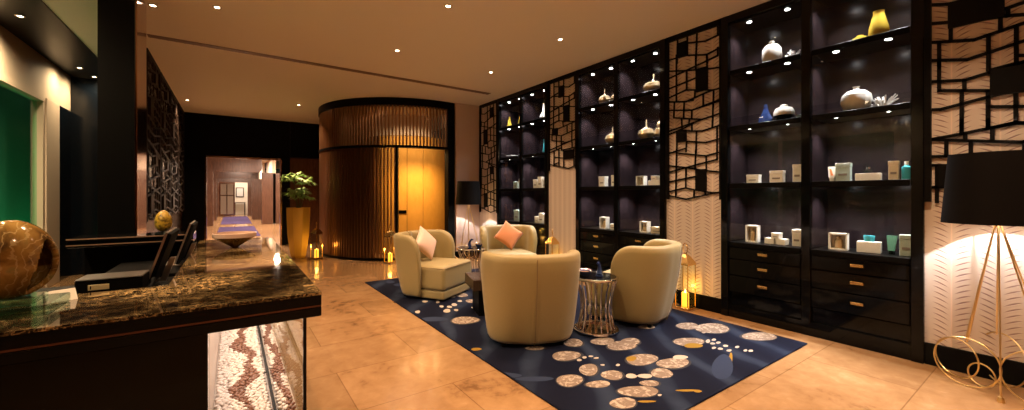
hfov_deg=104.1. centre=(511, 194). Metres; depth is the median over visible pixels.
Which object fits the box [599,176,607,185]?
carton
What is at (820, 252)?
shelf
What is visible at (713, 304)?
baseboard
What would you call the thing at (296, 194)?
potted plant
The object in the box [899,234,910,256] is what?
carton
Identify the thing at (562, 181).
wall panel
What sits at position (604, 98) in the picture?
vase
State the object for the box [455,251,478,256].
baseboard
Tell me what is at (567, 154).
lattice screen
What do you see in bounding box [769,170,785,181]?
carton
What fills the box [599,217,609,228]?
carton
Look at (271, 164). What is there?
wall
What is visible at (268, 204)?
panel
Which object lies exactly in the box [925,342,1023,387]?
baseboard
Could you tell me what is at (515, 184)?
carton
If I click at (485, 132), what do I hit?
lattice screen
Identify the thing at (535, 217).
carton
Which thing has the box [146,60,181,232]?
wall
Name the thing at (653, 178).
carton
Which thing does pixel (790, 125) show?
shelf
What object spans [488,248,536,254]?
seat cushion
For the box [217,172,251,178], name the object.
ceiling
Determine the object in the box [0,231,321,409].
reception desk
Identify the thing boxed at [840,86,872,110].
vase
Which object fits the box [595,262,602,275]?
ornament
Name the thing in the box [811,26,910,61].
shelf
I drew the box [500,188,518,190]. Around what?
shelf
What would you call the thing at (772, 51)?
jar
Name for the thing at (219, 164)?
ceiling
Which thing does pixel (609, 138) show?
vase
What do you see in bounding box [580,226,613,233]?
shelf
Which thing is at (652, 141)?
shelf
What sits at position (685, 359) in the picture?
area rug
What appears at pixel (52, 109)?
trim
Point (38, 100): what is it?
trim
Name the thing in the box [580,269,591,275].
glass dish
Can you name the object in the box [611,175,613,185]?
carton
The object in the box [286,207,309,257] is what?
planter
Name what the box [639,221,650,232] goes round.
carton
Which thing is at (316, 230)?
candle lantern
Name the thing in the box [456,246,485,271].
drum side table
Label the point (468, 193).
floor lamp
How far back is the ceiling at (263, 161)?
20.90 m
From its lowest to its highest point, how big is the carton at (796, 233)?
0.155 m
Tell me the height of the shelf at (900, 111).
0.050 m
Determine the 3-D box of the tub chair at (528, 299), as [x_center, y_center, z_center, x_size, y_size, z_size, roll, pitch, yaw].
[0.151,0.853,3.478,0.846,0.767,0.860,0,0,-6]
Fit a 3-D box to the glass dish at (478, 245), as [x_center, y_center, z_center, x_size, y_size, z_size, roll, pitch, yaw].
[-0.465,0.713,5.616,0.106,0.054,0.106,0,0,-35]
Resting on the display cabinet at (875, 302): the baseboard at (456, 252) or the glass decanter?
the glass decanter
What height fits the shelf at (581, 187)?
0.050 m
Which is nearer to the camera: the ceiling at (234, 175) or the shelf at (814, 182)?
the shelf at (814, 182)
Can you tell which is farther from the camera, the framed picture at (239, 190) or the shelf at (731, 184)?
the framed picture at (239, 190)
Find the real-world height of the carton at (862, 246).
0.090 m
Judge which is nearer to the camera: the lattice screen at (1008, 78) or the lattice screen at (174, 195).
the lattice screen at (1008, 78)
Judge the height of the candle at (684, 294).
0.185 m
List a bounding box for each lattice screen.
[146,48,160,222]
[161,72,170,214]
[171,90,177,213]
[178,102,183,212]
[479,99,496,212]
[547,71,575,170]
[665,18,720,199]
[924,0,1023,202]
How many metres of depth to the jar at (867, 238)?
3.31 m
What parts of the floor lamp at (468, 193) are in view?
lamp shade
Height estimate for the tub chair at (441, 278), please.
0.767 m
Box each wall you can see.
[0,25,70,110]
[0,85,31,222]
[60,106,70,280]
[71,77,96,275]
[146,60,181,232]
[182,112,318,244]
[217,173,257,215]
[235,170,279,213]
[258,163,264,178]
[266,160,275,223]
[290,158,318,241]
[455,103,478,250]
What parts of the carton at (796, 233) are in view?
carton lid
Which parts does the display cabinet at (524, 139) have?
panel, panel, panel, drawer, drawer, drawer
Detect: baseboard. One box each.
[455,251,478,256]
[673,289,720,313]
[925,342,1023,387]
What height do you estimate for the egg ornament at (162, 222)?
0.195 m
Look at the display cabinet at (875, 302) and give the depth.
3.59 m
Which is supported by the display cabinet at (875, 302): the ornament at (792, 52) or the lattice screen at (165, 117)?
the ornament at (792, 52)
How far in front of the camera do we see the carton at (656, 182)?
4.98 m
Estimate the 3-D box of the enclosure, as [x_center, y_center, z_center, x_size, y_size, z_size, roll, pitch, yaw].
[-2.701,-0.299,8.340,3.027,3.099,1.663,0,0,-5]
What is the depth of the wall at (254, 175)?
24.13 m
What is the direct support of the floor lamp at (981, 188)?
on the floor
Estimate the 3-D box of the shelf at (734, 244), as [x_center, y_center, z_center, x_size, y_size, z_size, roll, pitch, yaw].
[2.583,0.505,3.974,0.403,0.050,0.628,0,0,-35]
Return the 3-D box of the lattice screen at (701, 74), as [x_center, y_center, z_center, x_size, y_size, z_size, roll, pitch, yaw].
[2.015,-0.896,4.444,0.030,1.905,0.671,0,0,-35]
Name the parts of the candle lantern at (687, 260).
frame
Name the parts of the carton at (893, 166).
carton lid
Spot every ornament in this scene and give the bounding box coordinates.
[154,210,171,232]
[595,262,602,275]
[785,49,799,56]
[870,94,898,106]
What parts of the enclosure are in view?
veneer panel, veneer panel, veneer panel, corner post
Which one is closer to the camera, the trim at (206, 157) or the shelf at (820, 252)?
the shelf at (820, 252)
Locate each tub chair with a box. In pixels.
[393,229,470,300]
[479,225,536,254]
[480,250,580,346]
[586,239,681,327]
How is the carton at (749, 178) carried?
on the display cabinet at (875, 302)
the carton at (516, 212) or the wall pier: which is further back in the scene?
the carton at (516, 212)
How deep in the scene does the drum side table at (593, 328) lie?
3.58 m
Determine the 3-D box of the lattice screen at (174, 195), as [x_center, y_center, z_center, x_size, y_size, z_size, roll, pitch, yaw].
[-6.284,-0.745,7.417,0.030,2.209,1.138,0,0,-35]
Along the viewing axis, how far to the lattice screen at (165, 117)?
6.46 m
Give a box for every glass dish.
[475,243,482,247]
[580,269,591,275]
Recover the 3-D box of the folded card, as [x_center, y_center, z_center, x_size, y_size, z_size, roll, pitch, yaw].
[-1.927,0.427,1.702,0.060,0.045,0.090,0,0,26]
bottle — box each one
[539,103,543,117]
[901,161,910,178]
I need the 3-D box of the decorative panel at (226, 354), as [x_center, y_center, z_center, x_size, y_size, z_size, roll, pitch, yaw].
[-1.948,1.151,2.957,0.378,0.023,2.643,0,0,-35]
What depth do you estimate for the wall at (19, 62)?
5.01 m
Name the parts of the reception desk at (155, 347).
panel, panel, panel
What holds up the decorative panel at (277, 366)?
on the reception desk at (155, 347)
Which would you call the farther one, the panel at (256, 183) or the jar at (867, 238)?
the panel at (256, 183)
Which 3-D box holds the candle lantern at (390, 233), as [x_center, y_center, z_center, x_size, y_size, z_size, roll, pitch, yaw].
[-2.241,0.887,7.345,0.168,0.725,0.168,0,0,26]
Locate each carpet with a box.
[217,226,260,235]
[220,216,251,224]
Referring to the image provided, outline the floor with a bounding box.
[48,214,1023,409]
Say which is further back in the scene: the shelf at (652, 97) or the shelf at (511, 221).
the shelf at (511, 221)
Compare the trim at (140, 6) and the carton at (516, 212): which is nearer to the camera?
the trim at (140, 6)
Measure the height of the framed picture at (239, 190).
0.620 m
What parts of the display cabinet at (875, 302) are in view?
drawer, drawer, drawer, panel, panel, panel, handle, handle, handle, drawer, drawer, drawer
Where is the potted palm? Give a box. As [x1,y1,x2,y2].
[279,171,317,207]
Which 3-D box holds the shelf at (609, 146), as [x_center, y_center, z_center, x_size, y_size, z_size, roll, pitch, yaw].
[1.346,-0.680,5.738,0.403,0.050,0.628,0,0,-35]
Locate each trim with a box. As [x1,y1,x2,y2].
[0,73,45,287]
[45,98,59,287]
[135,0,145,232]
[205,155,281,244]
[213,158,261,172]
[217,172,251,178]
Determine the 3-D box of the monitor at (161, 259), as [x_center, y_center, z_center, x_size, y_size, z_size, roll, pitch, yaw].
[-2.070,0.359,2.292,0.215,0.312,0.435,0,0,-35]
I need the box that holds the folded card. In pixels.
[44,288,77,302]
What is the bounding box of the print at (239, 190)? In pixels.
[237,188,242,195]
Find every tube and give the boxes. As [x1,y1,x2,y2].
[828,167,834,180]
[887,235,897,254]
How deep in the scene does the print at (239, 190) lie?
25.98 m
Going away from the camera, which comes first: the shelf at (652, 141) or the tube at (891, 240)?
the tube at (891, 240)
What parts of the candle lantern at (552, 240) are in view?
frame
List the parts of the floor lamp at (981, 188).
leg, leg, lamp shade, leg, leg, leg, leg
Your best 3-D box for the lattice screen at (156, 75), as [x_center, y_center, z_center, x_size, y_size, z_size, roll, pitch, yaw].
[-4.905,-0.745,5.453,0.030,2.209,1.138,0,0,-35]
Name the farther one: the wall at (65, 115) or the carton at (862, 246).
the wall at (65, 115)
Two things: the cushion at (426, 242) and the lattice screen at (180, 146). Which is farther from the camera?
the lattice screen at (180, 146)
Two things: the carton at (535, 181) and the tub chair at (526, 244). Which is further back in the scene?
the carton at (535, 181)
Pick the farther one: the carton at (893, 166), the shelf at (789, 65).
the shelf at (789, 65)
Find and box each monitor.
[149,227,179,283]
[165,220,197,266]
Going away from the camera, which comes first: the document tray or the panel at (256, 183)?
the document tray
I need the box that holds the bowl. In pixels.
[212,231,256,246]
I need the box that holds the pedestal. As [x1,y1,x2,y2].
[106,258,184,277]
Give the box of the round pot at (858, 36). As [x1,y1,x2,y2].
[852,35,866,39]
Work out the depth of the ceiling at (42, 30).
4.63 m
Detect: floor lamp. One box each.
[455,181,480,260]
[933,150,1023,403]
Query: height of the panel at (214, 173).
2.900 m
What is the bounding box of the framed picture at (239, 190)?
[236,187,243,196]
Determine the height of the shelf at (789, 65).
0.050 m
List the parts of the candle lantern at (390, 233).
frame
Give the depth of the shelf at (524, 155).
6.94 m
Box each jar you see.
[762,41,781,62]
[773,104,794,119]
[863,235,874,241]
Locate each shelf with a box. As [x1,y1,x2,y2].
[500,124,518,131]
[500,156,518,160]
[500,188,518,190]
[500,219,518,224]
[522,117,543,126]
[522,152,543,157]
[522,188,543,190]
[522,222,543,226]
[580,100,613,112]
[580,143,613,150]
[580,186,613,189]
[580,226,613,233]
[618,88,659,104]
[618,136,659,145]
[618,185,659,189]
[618,230,659,238]
[729,53,800,79]
[729,117,800,132]
[729,182,800,187]
[729,239,800,253]
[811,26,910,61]
[811,102,910,122]
[811,179,910,186]
[811,246,910,264]
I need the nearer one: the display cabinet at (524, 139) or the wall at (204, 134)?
the display cabinet at (524, 139)
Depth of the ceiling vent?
5.51 m
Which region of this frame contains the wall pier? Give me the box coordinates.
[97,0,134,234]
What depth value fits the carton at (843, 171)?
3.44 m
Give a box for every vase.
[598,89,610,102]
[604,126,613,142]
[638,119,654,138]
[643,73,659,91]
[654,119,659,136]
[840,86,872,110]
[868,9,889,35]
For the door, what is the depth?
23.54 m
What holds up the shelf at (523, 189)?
attached to the display cabinet at (524, 139)
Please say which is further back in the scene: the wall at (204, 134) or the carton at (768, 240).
the wall at (204, 134)
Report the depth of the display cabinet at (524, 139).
7.21 m
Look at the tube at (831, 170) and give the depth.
3.53 m
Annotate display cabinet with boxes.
[497,81,548,254]
[576,39,666,271]
[721,0,924,363]
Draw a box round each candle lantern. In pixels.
[310,222,322,258]
[384,224,395,263]
[545,229,558,254]
[675,243,695,310]
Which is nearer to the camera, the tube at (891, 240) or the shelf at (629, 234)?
the tube at (891, 240)
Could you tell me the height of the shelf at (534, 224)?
0.050 m
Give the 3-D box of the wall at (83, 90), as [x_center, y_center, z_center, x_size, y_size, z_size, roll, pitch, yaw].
[-6.488,-0.300,6.503,1.150,3.100,0.100,0,0,-35]
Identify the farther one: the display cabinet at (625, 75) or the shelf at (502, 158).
the shelf at (502, 158)
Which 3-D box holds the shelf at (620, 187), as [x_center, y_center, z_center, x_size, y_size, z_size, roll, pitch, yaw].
[1.755,-0.095,5.155,0.403,0.050,0.628,0,0,-35]
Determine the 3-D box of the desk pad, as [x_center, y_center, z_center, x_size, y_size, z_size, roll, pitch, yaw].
[-2.625,0.532,1.774,1.740,0.035,0.680,0,0,-35]
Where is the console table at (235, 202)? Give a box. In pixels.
[235,202,245,214]
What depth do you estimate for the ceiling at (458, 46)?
4.78 m
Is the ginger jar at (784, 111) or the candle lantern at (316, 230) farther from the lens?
the candle lantern at (316, 230)
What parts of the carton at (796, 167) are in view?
carton lid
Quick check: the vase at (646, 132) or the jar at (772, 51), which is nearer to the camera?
the jar at (772, 51)
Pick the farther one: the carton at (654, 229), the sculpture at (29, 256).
the carton at (654, 229)
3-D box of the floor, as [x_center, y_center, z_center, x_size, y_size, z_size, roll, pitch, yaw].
[-7.990,1.280,12.779,8.000,0.060,33.700,0,0,-35]
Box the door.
[219,182,234,215]
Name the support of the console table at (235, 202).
on the floor
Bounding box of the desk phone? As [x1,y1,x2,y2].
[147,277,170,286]
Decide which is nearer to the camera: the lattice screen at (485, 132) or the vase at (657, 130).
the vase at (657, 130)
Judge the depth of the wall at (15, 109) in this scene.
6.95 m
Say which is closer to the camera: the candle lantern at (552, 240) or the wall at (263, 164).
the candle lantern at (552, 240)
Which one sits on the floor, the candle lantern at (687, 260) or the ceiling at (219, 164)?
the candle lantern at (687, 260)
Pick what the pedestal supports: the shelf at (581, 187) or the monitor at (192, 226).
the monitor at (192, 226)
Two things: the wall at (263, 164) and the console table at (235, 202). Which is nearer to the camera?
the wall at (263, 164)
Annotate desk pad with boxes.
[35,276,173,294]
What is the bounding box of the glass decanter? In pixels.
[758,104,773,122]
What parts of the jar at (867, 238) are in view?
jar lid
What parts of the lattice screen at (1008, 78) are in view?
screen frame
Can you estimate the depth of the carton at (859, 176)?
3.31 m
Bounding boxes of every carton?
[513,181,518,187]
[514,210,518,220]
[533,179,537,187]
[534,216,538,222]
[538,177,543,187]
[539,213,543,222]
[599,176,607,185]
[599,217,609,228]
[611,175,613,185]
[636,176,646,185]
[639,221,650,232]
[648,180,659,184]
[650,226,659,233]
[651,176,659,180]
[745,225,759,242]
[746,174,761,182]
[765,237,774,243]
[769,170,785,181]
[771,232,782,238]
[775,238,788,244]
[792,164,800,181]
[792,229,800,246]
[828,232,848,250]
[835,163,851,180]
[855,173,881,179]
[857,240,881,253]
[888,161,899,179]
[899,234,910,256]
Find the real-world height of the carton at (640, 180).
0.125 m
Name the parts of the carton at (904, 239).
carton lid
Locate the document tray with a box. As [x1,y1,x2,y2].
[74,270,148,293]
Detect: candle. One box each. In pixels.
[314,249,318,256]
[682,290,688,306]
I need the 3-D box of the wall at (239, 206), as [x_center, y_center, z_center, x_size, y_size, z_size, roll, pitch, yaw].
[-17.714,-0.200,26.113,5.000,2.900,0.100,0,0,-35]
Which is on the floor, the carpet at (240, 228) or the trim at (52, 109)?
the carpet at (240, 228)
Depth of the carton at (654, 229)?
4.96 m
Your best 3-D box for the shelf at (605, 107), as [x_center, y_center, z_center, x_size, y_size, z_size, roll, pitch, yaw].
[1.346,-1.255,5.738,0.403,0.050,0.628,0,0,-35]
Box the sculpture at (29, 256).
[0,220,68,311]
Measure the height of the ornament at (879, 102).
0.105 m
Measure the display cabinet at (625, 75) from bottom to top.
3.099 m
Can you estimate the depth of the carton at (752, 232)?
4.07 m
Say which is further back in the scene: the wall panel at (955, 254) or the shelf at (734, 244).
the shelf at (734, 244)
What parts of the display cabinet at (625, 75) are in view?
drawer, drawer, drawer, panel, panel, drawer, panel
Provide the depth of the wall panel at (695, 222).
4.42 m
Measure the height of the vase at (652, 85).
0.255 m
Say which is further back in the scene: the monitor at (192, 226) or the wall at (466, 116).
the wall at (466, 116)
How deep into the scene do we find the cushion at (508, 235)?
6.00 m
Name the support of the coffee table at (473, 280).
on the area rug at (685, 359)
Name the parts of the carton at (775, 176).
carton lid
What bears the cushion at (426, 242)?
on the tub chair at (441, 278)
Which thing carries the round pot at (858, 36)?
on the display cabinet at (875, 302)
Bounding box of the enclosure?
[318,97,454,260]
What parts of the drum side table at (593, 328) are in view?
rod, rod, rod, rod, rod, rod, rod, rod, plate, rod, rod, rod, rod, rod, rod, rod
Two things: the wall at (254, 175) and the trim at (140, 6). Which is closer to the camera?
the trim at (140, 6)
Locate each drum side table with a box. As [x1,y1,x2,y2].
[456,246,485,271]
[574,272,618,336]
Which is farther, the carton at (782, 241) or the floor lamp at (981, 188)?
the carton at (782, 241)
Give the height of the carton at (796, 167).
0.165 m
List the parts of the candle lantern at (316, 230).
frame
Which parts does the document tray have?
label plate, printer lid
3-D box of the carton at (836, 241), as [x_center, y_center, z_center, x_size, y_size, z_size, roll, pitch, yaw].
[2.868,0.406,3.503,0.090,0.145,0.130,0,0,-42]
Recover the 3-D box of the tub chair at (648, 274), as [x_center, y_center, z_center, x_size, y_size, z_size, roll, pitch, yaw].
[1.274,0.853,4.045,0.860,0.767,0.846,0,0,37]
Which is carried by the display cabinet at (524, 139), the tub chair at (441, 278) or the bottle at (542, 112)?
the bottle at (542, 112)
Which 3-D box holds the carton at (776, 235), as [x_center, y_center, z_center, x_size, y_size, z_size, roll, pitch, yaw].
[2.589,0.396,3.900,0.095,0.055,0.069,0,0,-35]
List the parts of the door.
pane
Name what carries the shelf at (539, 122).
attached to the display cabinet at (524, 139)
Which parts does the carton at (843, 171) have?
carton lid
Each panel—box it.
[207,158,212,225]
[213,172,216,220]
[252,179,261,218]
[262,173,279,223]
[479,103,496,242]
[549,76,575,253]
[667,27,720,297]
[925,0,1023,362]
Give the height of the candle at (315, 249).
0.185 m
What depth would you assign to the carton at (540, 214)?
6.80 m
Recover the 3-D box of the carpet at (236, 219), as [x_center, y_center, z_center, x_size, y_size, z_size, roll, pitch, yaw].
[-13.885,1.244,20.065,1.120,0.012,7.200,0,0,-35]
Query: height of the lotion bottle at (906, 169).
0.146 m
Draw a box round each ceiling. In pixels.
[0,0,96,79]
[42,0,769,131]
[262,160,279,168]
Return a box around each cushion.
[416,226,436,260]
[421,257,470,290]
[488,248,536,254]
[494,221,523,249]
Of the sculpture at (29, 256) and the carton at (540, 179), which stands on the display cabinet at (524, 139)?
the carton at (540, 179)
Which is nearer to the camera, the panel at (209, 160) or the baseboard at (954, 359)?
the baseboard at (954, 359)
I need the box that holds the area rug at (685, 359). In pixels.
[365,268,806,409]
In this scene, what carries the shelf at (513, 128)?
attached to the display cabinet at (524, 139)
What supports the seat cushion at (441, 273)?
on the tub chair at (441, 278)
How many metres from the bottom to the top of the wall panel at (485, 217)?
2.945 m
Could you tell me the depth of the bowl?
3.37 m
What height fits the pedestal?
0.735 m
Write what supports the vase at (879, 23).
on the display cabinet at (875, 302)
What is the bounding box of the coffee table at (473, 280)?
[465,272,484,315]
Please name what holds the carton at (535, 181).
on the display cabinet at (524, 139)
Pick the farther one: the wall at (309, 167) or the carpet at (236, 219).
the carpet at (236, 219)
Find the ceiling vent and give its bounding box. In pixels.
[147,34,490,94]
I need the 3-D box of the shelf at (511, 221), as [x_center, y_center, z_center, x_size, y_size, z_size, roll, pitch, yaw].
[0.111,0.505,7.498,0.403,0.050,0.628,0,0,-35]

